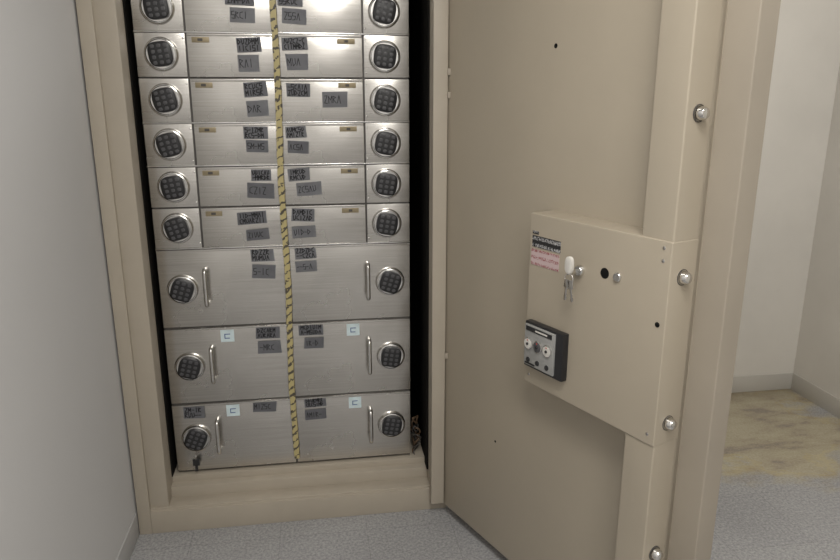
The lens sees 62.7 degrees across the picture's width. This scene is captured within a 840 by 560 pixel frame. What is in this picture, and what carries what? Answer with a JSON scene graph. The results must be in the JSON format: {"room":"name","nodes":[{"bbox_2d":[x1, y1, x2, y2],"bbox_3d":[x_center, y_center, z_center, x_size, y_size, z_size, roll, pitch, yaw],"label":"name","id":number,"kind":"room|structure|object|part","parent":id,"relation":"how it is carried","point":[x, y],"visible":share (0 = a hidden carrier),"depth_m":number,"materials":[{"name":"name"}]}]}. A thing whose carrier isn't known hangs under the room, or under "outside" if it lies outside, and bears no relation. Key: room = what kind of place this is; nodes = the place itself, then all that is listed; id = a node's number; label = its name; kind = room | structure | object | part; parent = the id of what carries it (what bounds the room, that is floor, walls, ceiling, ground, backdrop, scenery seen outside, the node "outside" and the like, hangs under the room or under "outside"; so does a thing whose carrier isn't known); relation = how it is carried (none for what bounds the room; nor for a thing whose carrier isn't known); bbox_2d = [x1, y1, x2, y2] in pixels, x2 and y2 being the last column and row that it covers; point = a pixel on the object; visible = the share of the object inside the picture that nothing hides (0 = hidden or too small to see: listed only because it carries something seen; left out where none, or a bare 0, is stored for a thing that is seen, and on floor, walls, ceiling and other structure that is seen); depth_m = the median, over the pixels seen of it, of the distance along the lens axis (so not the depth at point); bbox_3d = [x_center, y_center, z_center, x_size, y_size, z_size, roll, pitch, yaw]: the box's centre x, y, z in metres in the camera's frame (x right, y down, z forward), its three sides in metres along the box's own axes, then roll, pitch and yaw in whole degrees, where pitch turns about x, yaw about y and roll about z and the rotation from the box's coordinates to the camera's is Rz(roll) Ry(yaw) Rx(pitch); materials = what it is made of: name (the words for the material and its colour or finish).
{"room":"vault room","nodes":[
{"label":"vault room","id":0,"kind":"room"},
{"bbox_2d":[0,0,139,559],"bbox_3d":[-0.772,0.035,0.353,0.100,2.750,5.400,-2,15,-8],"label":"wall","id":1,"kind":"structure","parent":0,"point":[67,491],"depth_m":1.75,"materials":[{"name":"grey paint"}]},
{"bbox_2d":[116,513,138,559],"bbox_3d":[-0.659,1.420,0.322,0.005,0.090,4.397,-2,15,-8],"label":"baseboard","id":2,"kind":"structure","parent":1,"relation":"attached to","point":[129,543],"depth_m":2.32,"materials":[{"name":"grey plastic"}]},
{"bbox_2d":[130,389,839,559],"bbox_3d":[0.817,1.348,0.957,3.316,0.100,5.400,-2,15,-8],"label":"floor","id":3,"kind":"structure","parent":0,"point":[779,495],"depth_m":2.50,"materials":[{"name":"carpet"}]},
{"bbox_2d":[76,0,445,534],"bbox_3d":[-0.504,-0.245,2.614,1.100,2.120,0.780,-2,15,-8],"label":"walk-up safe","id":4,"kind":"object","parent":3,"relation":"on","point":[168,499],"visible":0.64,"depth_m":2.40,"materials":[{"name":"beige metal"}]},
{"bbox_2d":[131,0,409,471],"bbox_3d":[-0.502,-0.251,2.614,0.860,1.799,0.618,-2,15,-8],"label":"lockers","id":5,"kind":"object","parent":4,"relation":"on","point":[276,132],"visible":1,"depth_m":2.34,"materials":[{"name":"silver metal"}]},
{"bbox_3d":[-0.812,-0.840,2.132,0.150,0.134,0.016,-2,15,-8],"label":"locker door","id":6,"kind":"part","parent":5,"relation":"part of","materials":[{"name":"silver metal"}]},
{"bbox_3d":[-0.812,-0.707,2.167,0.150,0.131,0.016,-2,15,-8],"label":"locker door","id":7,"kind":"part","parent":5,"relation":"part of","materials":[{"name":"silver metal"}]},
{"bbox_3d":[-0.812,-0.573,2.203,0.150,0.134,0.016,-2,15,-8],"label":"locker door","id":8,"kind":"part","parent":5,"relation":"part of","materials":[{"name":"silver metal"}]},
{"bbox_3d":[-0.812,-0.438,2.239,0.150,0.133,0.016,-2,15,-8],"label":"locker door","id":9,"kind":"part","parent":5,"relation":"part of","materials":[{"name":"silver metal"}]},
{"bbox_3d":[-0.812,-0.306,2.275,0.150,0.129,0.016,-2,15,-8],"label":"locker door","id":10,"kind":"part","parent":5,"relation":"part of","materials":[{"name":"silver metal"}]},
{"bbox_3d":[-0.812,-0.173,2.310,0.150,0.133,0.016,-2,15,-8],"label":"locker door","id":11,"kind":"part","parent":5,"relation":"part of","materials":[{"name":"silver metal"}]},
{"bbox_3d":[-0.729,0.027,2.350,0.015,0.140,0.038,-2,15,-8],"label":"pull handle","id":12,"kind":"part","parent":5,"relation":"part of","materials":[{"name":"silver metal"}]},
{"bbox_3d":[-0.729,0.300,2.423,0.015,0.140,0.038,-2,15,-8],"label":"pull handle","id":13,"kind":"part","parent":5,"relation":"part of","materials":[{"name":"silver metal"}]},
{"bbox_3d":[-0.729,0.566,2.494,0.015,0.140,0.038,-2,15,-8],"label":"pull handle","id":14,"kind":"part","parent":5,"relation":"part of","materials":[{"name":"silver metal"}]},
{"bbox_3d":[-0.675,0.023,2.386,0.426,0.273,0.018,-2,15,-8],"label":"locker door","id":15,"kind":"part","parent":5,"relation":"part of","materials":[{"name":"silver metal"}]},
{"bbox_3d":[-0.675,0.296,2.459,0.426,0.278,0.018,-2,15,-8],"label":"locker door","id":16,"kind":"part","parent":5,"relation":"part of","materials":[{"name":"silver metal"}]},
{"bbox_3d":[-0.598,-0.849,2.163,0.270,0.134,0.016,-2,15,-9],"label":"locker door","id":17,"kind":"part","parent":5,"relation":"part of","materials":[{"name":"silver metal"}]},
{"bbox_3d":[-0.598,-0.715,2.199,0.270,0.131,0.016,-2,15,-9],"label":"locker door","id":18,"kind":"part","parent":5,"relation":"part of","materials":[{"name":"silver metal"}]},
{"bbox_3d":[-0.598,-0.581,2.235,0.270,0.134,0.016,-2,15,-8],"label":"locker door","id":19,"kind":"part","parent":5,"relation":"part of","materials":[{"name":"silver metal"}]},
{"bbox_3d":[-0.675,0.563,2.530,0.426,0.260,0.018,-2,15,-8],"label":"locker door","id":20,"kind":"part","parent":5,"relation":"part of","materials":[{"name":"silver metal"}]},
{"bbox_3d":[-0.598,-0.447,2.271,0.270,0.133,0.016,-2,15,-8],"label":"locker door","id":21,"kind":"part","parent":5,"relation":"part of","materials":[{"name":"silver metal"}]},
{"bbox_3d":[-0.598,-0.314,2.306,0.270,0.129,0.016,-2,15,-9],"label":"locker door","id":22,"kind":"part","parent":5,"relation":"part of","materials":[{"name":"silver metal"}]},
{"bbox_3d":[-0.598,-0.182,2.342,0.270,0.133,0.016,-2,15,-8],"label":"locker door","id":23,"kind":"part","parent":5,"relation":"part of","materials":[{"name":"silver metal"}]},
{"bbox_3d":[-0.461,-0.786,2.197,0.860,0.004,0.013,-2,15,-8],"label":"rail","id":24,"kind":"part","parent":5,"relation":"part of","materials":[{"name":"metal"}]},
{"bbox_3d":[-0.463,-0.763,2.198,0.510,0.016,0.004,-2,15,-8],"label":"number plate","id":25,"kind":"part","parent":5,"relation":"part of","materials":[{"name":"gold metal"}]},
{"bbox_3d":[-0.463,-0.631,2.234,0.510,0.016,0.004,-2,15,-8],"label":"number plate","id":26,"kind":"part","parent":5,"relation":"part of","materials":[{"name":"gold metal"}]},
{"bbox_3d":[-0.461,-0.518,2.269,0.860,0.004,0.013,-2,15,-8],"label":"rail","id":27,"kind":"part","parent":5,"relation":"part of","materials":[{"name":"metal"}]},
{"bbox_3d":[-0.463,-0.495,2.270,0.510,0.016,0.004,-2,15,-8],"label":"number plate","id":28,"kind":"part","parent":5,"relation":"part of","materials":[{"name":"gold metal"}]},
{"bbox_3d":[-0.461,-0.385,2.304,0.860,0.004,0.013,-2,15,-8],"label":"rail","id":29,"kind":"part","parent":5,"relation":"part of","materials":[{"name":"metal"}]},
{"bbox_3d":[-0.463,-0.361,2.306,0.510,0.016,0.004,-2,15,-8],"label":"number plate","id":30,"kind":"part","parent":5,"relation":"part of","materials":[{"name":"gold metal"}]},
{"bbox_3d":[-0.461,-0.119,2.376,0.860,0.004,0.013,-2,15,-8],"label":"rail","id":31,"kind":"part","parent":5,"relation":"part of","materials":[{"name":"metal"}]},
{"bbox_3d":[-0.463,-0.231,2.341,0.510,0.016,0.004,-2,15,-8],"label":"number plate","id":32,"kind":"part","parent":5,"relation":"part of","materials":[{"name":"gold metal"}]},
{"bbox_3d":[-0.324,-0.860,2.204,0.272,0.134,0.016,-2,15,-8],"label":"locker door","id":33,"kind":"part","parent":5,"relation":"part of","materials":[{"name":"silver metal"}]},
{"bbox_3d":[-0.324,-0.726,2.239,0.272,0.131,0.016,-2,15,-8],"label":"locker door","id":34,"kind":"part","parent":5,"relation":"part of","materials":[{"name":"silver metal"}]},
{"bbox_3d":[-0.324,-0.592,2.275,0.272,0.134,0.016,-2,15,-8],"label":"locker door","id":35,"kind":"part","parent":5,"relation":"part of","materials":[{"name":"silver metal"}]},
{"bbox_3d":[-0.324,-0.457,2.311,0.272,0.133,0.016,-2,15,-8],"label":"locker door","id":36,"kind":"part","parent":5,"relation":"part of","materials":[{"name":"silver metal"}]},
{"bbox_3d":[-0.324,-0.325,2.347,0.272,0.129,0.016,-2,15,-8],"label":"locker door","id":37,"kind":"part","parent":5,"relation":"part of","materials":[{"name":"silver metal"}]},
{"bbox_3d":[-0.324,-0.193,2.382,0.272,0.133,0.016,-2,15,-8],"label":"locker door","id":38,"kind":"part","parent":5,"relation":"part of","materials":[{"name":"silver metal"}]},
{"bbox_3d":[-0.248,0.006,2.449,0.426,0.273,0.018,-2,15,-8],"label":"locker door","id":39,"kind":"part","parent":5,"relation":"part of","materials":[{"name":"silver metal"}]},
{"bbox_3d":[-0.248,0.279,2.522,0.426,0.278,0.018,-2,15,-8],"label":"locker door","id":40,"kind":"part","parent":5,"relation":"part of","materials":[{"name":"silver metal"}]},
{"bbox_3d":[-0.248,0.546,2.593,0.426,0.260,0.018,-2,15,-9],"label":"locker door","id":41,"kind":"part","parent":5,"relation":"part of","materials":[{"name":"silver metal"}]},
{"bbox_3d":[-0.183,0.005,2.430,0.015,0.140,0.038,-2,15,-8],"label":"pull handle","id":42,"kind":"part","parent":5,"relation":"part of","materials":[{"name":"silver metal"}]},
{"bbox_3d":[-0.183,0.278,2.503,0.015,0.140,0.038,-2,15,-8],"label":"pull handle","id":43,"kind":"part","parent":5,"relation":"part of","materials":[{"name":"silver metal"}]},
{"bbox_3d":[-0.183,0.545,2.575,0.015,0.140,0.038,-2,15,-8],"label":"pull handle","id":44,"kind":"part","parent":5,"relation":"part of","materials":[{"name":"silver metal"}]},
{"bbox_3d":[-0.111,-0.868,2.235,0.148,0.134,0.016,-2,15,-9],"label":"locker door","id":45,"kind":"part","parent":5,"relation":"part of","materials":[{"name":"silver metal"}]},
{"bbox_3d":[-0.111,-0.734,2.271,0.148,0.131,0.016,-2,15,-9],"label":"locker door","id":46,"kind":"part","parent":5,"relation":"part of","materials":[{"name":"silver metal"}]},
{"bbox_3d":[-0.111,-0.601,2.307,0.148,0.134,0.016,-2,15,-8],"label":"locker door","id":47,"kind":"part","parent":5,"relation":"part of","materials":[{"name":"silver metal"}]},
{"bbox_3d":[-0.111,-0.466,2.343,0.148,0.133,0.016,-2,15,-9],"label":"locker door","id":48,"kind":"part","parent":5,"relation":"part of","materials":[{"name":"silver metal"}]},
{"bbox_3d":[-0.111,-0.333,2.378,0.148,0.129,0.016,-2,15,-9],"label":"locker door","id":49,"kind":"part","parent":5,"relation":"part of","materials":[{"name":"silver metal"}]},
{"bbox_3d":[-0.111,-0.201,2.414,0.148,0.133,0.016,-2,15,-8],"label":"locker door","id":50,"kind":"part","parent":5,"relation":"part of","materials":[{"name":"silver metal"}]},
{"bbox_3d":[-0.458,0.733,2.636,1.042,0.100,0.292,-2,15,-8],"label":"sill","id":51,"kind":"part","parent":4,"relation":"part of","materials":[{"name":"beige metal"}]},
{"bbox_2d":[410,415,420,454],"bbox_3d":[-0.018,0.600,2.683,0.036,0.173,0.075,-2,15,-8],"label":"coiled cord","id":52,"kind":"object","parent":4,"relation":"on","point":[416,435],"visible":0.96,"depth_m":2.67,"materials":[{"name":"plastic"}]},
{"bbox_2d":[668,0,780,559],"bbox_3d":[0.401,-0.055,1.896,0.064,2.055,1.028,-9,17,-31],"label":"door edge","id":53,"kind":"object","parent":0,"point":[751,28],"visible":0.12,"depth_m":1.46,"materials":[{"name":"beige metal"}]},
{"bbox_2d":[443,0,727,559],"bbox_3d":[0.301,-0.050,1.877,0.130,2.035,0.957,-9,17,-31],"label":"door","id":54,"kind":"structure","parent":53,"relation":"attached to","point":[533,125],"depth_m":1.95,"materials":[{"name":"beige metal"}]},
{"bbox_2d":[430,0,448,503],"bbox_3d":[0.062,-0.157,2.285,0.047,2.020,0.026,-2,15,-8],"label":"door frame","id":55,"kind":"structure","parent":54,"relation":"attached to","point":[440,8],"depth_m":2.27,"materials":[{"name":"beige metal"}]},
{"bbox_2d":[445,68,450,358],"bbox_3d":[0.091,-0.193,2.264,0.010,0.960,0.008,-2,15,-8],"label":"notch","id":56,"kind":"object","parent":55,"relation":"attached to","point":[449,69],"visible":1,"depth_m":2.16,"materials":[{"name":"beige metal"}]},
{"bbox_2d":[524,337,532,348],"bbox_3d":[0.288,0.168,1.835,0.005,0.034,0.034,-9,17,-30],"label":"rim","id":57,"kind":"object","parent":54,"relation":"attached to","point":[529,338],"visible":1,"depth_m":1.82,"materials":[{"name":"silver metal"}]},
{"bbox_2d":[533,341,541,353],"bbox_3d":[0.307,0.176,1.805,0.005,0.034,0.034,-9,17,-30],"label":"rim","id":58,"kind":"object","parent":54,"relation":"attached to","point":[538,342],"visible":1,"depth_m":1.79,"materials":[{"name":"silver metal"}]},
{"bbox_2d":[542,345,551,357],"bbox_3d":[0.327,0.184,1.775,0.005,0.034,0.034,-9,17,-30],"label":"rim","id":59,"kind":"object","parent":54,"relation":"attached to","point":[545,345],"visible":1,"depth_m":1.76,"materials":[{"name":"silver metal"}]},
{"bbox_2d":[525,210,697,446],"bbox_3d":[0.442,0.095,1.694,0.084,0.470,0.447,-9,17,-30],"label":"lock cover","id":60,"kind":"object","parent":54,"relation":"attached to","point":[625,371],"visible":0.93,"depth_m":1.59,"materials":[{"name":"beige metal"}]},
{"bbox_2d":[531,248,558,271],"bbox_3d":[0.321,-0.052,1.775,0.002,0.042,0.105,-9,17,-31],"label":"label","id":61,"kind":"object","parent":60,"relation":"attached to","point":[540,258],"visible":1,"depth_m":1.77,"materials":[{"name":"pink paper"}]},
{"bbox_2d":[524,319,568,381],"bbox_3d":[0.329,0.182,1.806,0.021,0.127,0.145,-9,17,-30],"label":"lock","id":62,"kind":"object","parent":60,"relation":"attached to","point":[562,338],"visible":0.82,"depth_m":1.75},
{"bbox_2d":[524,323,555,375],"bbox_3d":[0.313,0.181,1.808,0.008,0.113,0.113,-9,18,-31],"label":"lock plate","id":63,"kind":"object","parent":62,"relation":"attached to","point":[543,361],"depth_m":1.80,"materials":[{"name":"silver metal"}]},
{"bbox_2d":[525,325,551,365],"bbox_3d":[0.309,0.181,1.806,0.003,0.105,0.099,-9,18,-31],"label":"strip","id":64,"kind":"object","parent":63,"relation":"attached to","point":[529,328],"depth_m":1.80,"materials":[{"name":"black"}]},
{"bbox_2d":[532,235,560,252],"bbox_3d":[0.323,-0.092,1.762,0.002,0.030,0.106,-9,17,-31],"label":"label","id":65,"kind":"object","parent":60,"relation":"attached to","point":[537,241],"visible":1,"depth_m":1.76,"materials":[{"name":"paper"}]},
{"bbox_2d":[574,265,584,275],"bbox_3d":[0.385,-0.022,1.668,0.011,0.028,0.028,-9,17,-30],"label":"cylinder","id":66,"kind":"object","parent":60,"relation":"attached to","point":[580,268],"visible":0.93,"depth_m":1.66,"materials":[{"name":"metal"}]},
{"bbox_2d":[567,268,577,274],"bbox_3d":[0.368,-0.020,1.658,0.032,0.012,0.006,-9,17,-30],"label":"key","id":67,"kind":"object","parent":66,"relation":"in","point":[575,271],"visible":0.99,"depth_m":1.66,"materials":[{"name":"metal"}]},
{"bbox_2d":[565,256,573,273],"bbox_3d":[0.355,-0.035,1.646,0.010,0.042,0.024,-9,17,-30],"label":"bow","id":68,"kind":"object","parent":67,"relation":"attached to","point":[569,261],"visible":1,"depth_m":1.64,"materials":[{"name":"white plastic"}]},
{"bbox_2d":[600,268,608,278],"bbox_3d":[0.429,-0.016,1.604,0.002,0.026,0.026,-9,17,-30],"label":"keyhole","id":69,"kind":"object","parent":60,"relation":"attached to","point":[604,272],"visible":1,"depth_m":1.60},
{"bbox_2d":[615,0,726,559],"bbox_3d":[0.545,0.044,1.527,0.096,2.031,0.085,-9,17,-30],"label":"channel","id":70,"kind":"object","parent":54,"relation":"attached to","point":[688,37],"visible":0.69,"depth_m":1.42,"materials":[{"name":"beige metal"}]},
{"bbox_2d":[649,546,662,559],"bbox_3d":[0.564,0.653,1.640,0.036,0.036,0.022,-9,17,-30],"label":"bolt","id":71,"kind":"object","parent":70,"relation":"attached to","point":[656,554],"visible":1,"depth_m":1.63,"materials":[{"name":"metal"}]},
{"bbox_2d":[662,415,676,430],"bbox_3d":[0.564,0.325,1.552,0.036,0.036,0.022,-9,17,-30],"label":"bolt","id":72,"kind":"object","parent":70,"relation":"attached to","point":[670,424],"visible":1,"depth_m":1.54,"materials":[{"name":"metal"}]},
{"bbox_2d":[677,269,692,285],"bbox_3d":[0.564,-0.004,1.464,0.036,0.036,0.022,-9,17,-30],"label":"bolt","id":73,"kind":"object","parent":70,"relation":"attached to","point":[685,277],"visible":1,"depth_m":1.46,"materials":[{"name":"metal"}]},
{"bbox_2d":[693,104,709,121],"bbox_3d":[0.564,-0.332,1.376,0.036,0.036,0.022,-9,17,-30],"label":"bolt","id":74,"kind":"object","parent":70,"relation":"attached to","point":[702,112],"visible":1,"depth_m":1.37,"materials":[{"name":"metal"}]},
{"bbox_2d":[734,0,839,375],"bbox_3d":[0.416,-0.706,3.118,3.116,2.750,0.100,-2,15,-8],"label":"wall","id":75,"kind":"structure","parent":0,"point":[806,62],"depth_m":3.35,"materials":[{"name":"paint"}]},
{"bbox_2d":[731,373,792,392],"bbox_3d":[1.021,0.569,3.500,1.910,0.090,0.006,-2,15,-8],"label":"baseboard","id":76,"kind":"structure","parent":75,"relation":"attached to","point":[749,383],"depth_m":3.61,"materials":[{"name":"plastic"}]},
{"bbox_2d":[793,65,839,398],"bbox_3d":[2.407,-0.091,0.823,0.100,2.750,5.400,-2,15,-8],"label":"wall","id":77,"kind":"structure","parent":0,"point":[817,360],"depth_m":3.37,"materials":[{"name":"paint"}]},
{"bbox_2d":[791,373,839,418],"bbox_3d":[2.355,1.196,1.157,0.006,0.090,5.194,-2,15,-8],"label":"baseboard","id":78,"kind":"structure","parent":77,"relation":"attached to","point":[825,400],"depth_m":3.46,"materials":[{"name":"plastic"}]},
{"label":"loop","id":79,"kind":"object","parent":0,"visible":0},
{"bbox_2d":[564,278,568,299],"bbox_3d":[0.354,0.024,1.669,0.002,0.055,0.020,-9,17,-31],"label":"key","id":80,"kind":"object","parent":79,"relation":"hanging from","point":[566,285],"visible":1,"depth_m":1.67,"materials":[{"name":"metal"}]},
{"bbox_2d":[568,280,573,301],"bbox_3d":[0.361,0.026,1.658,0.002,0.055,0.023,-9,17,-31],"label":"key","id":81,"kind":"object","parent":79,"relation":"hanging from","point":[571,286],"visible":1,"depth_m":1.65,"materials":[{"name":"metal"}]}
]}

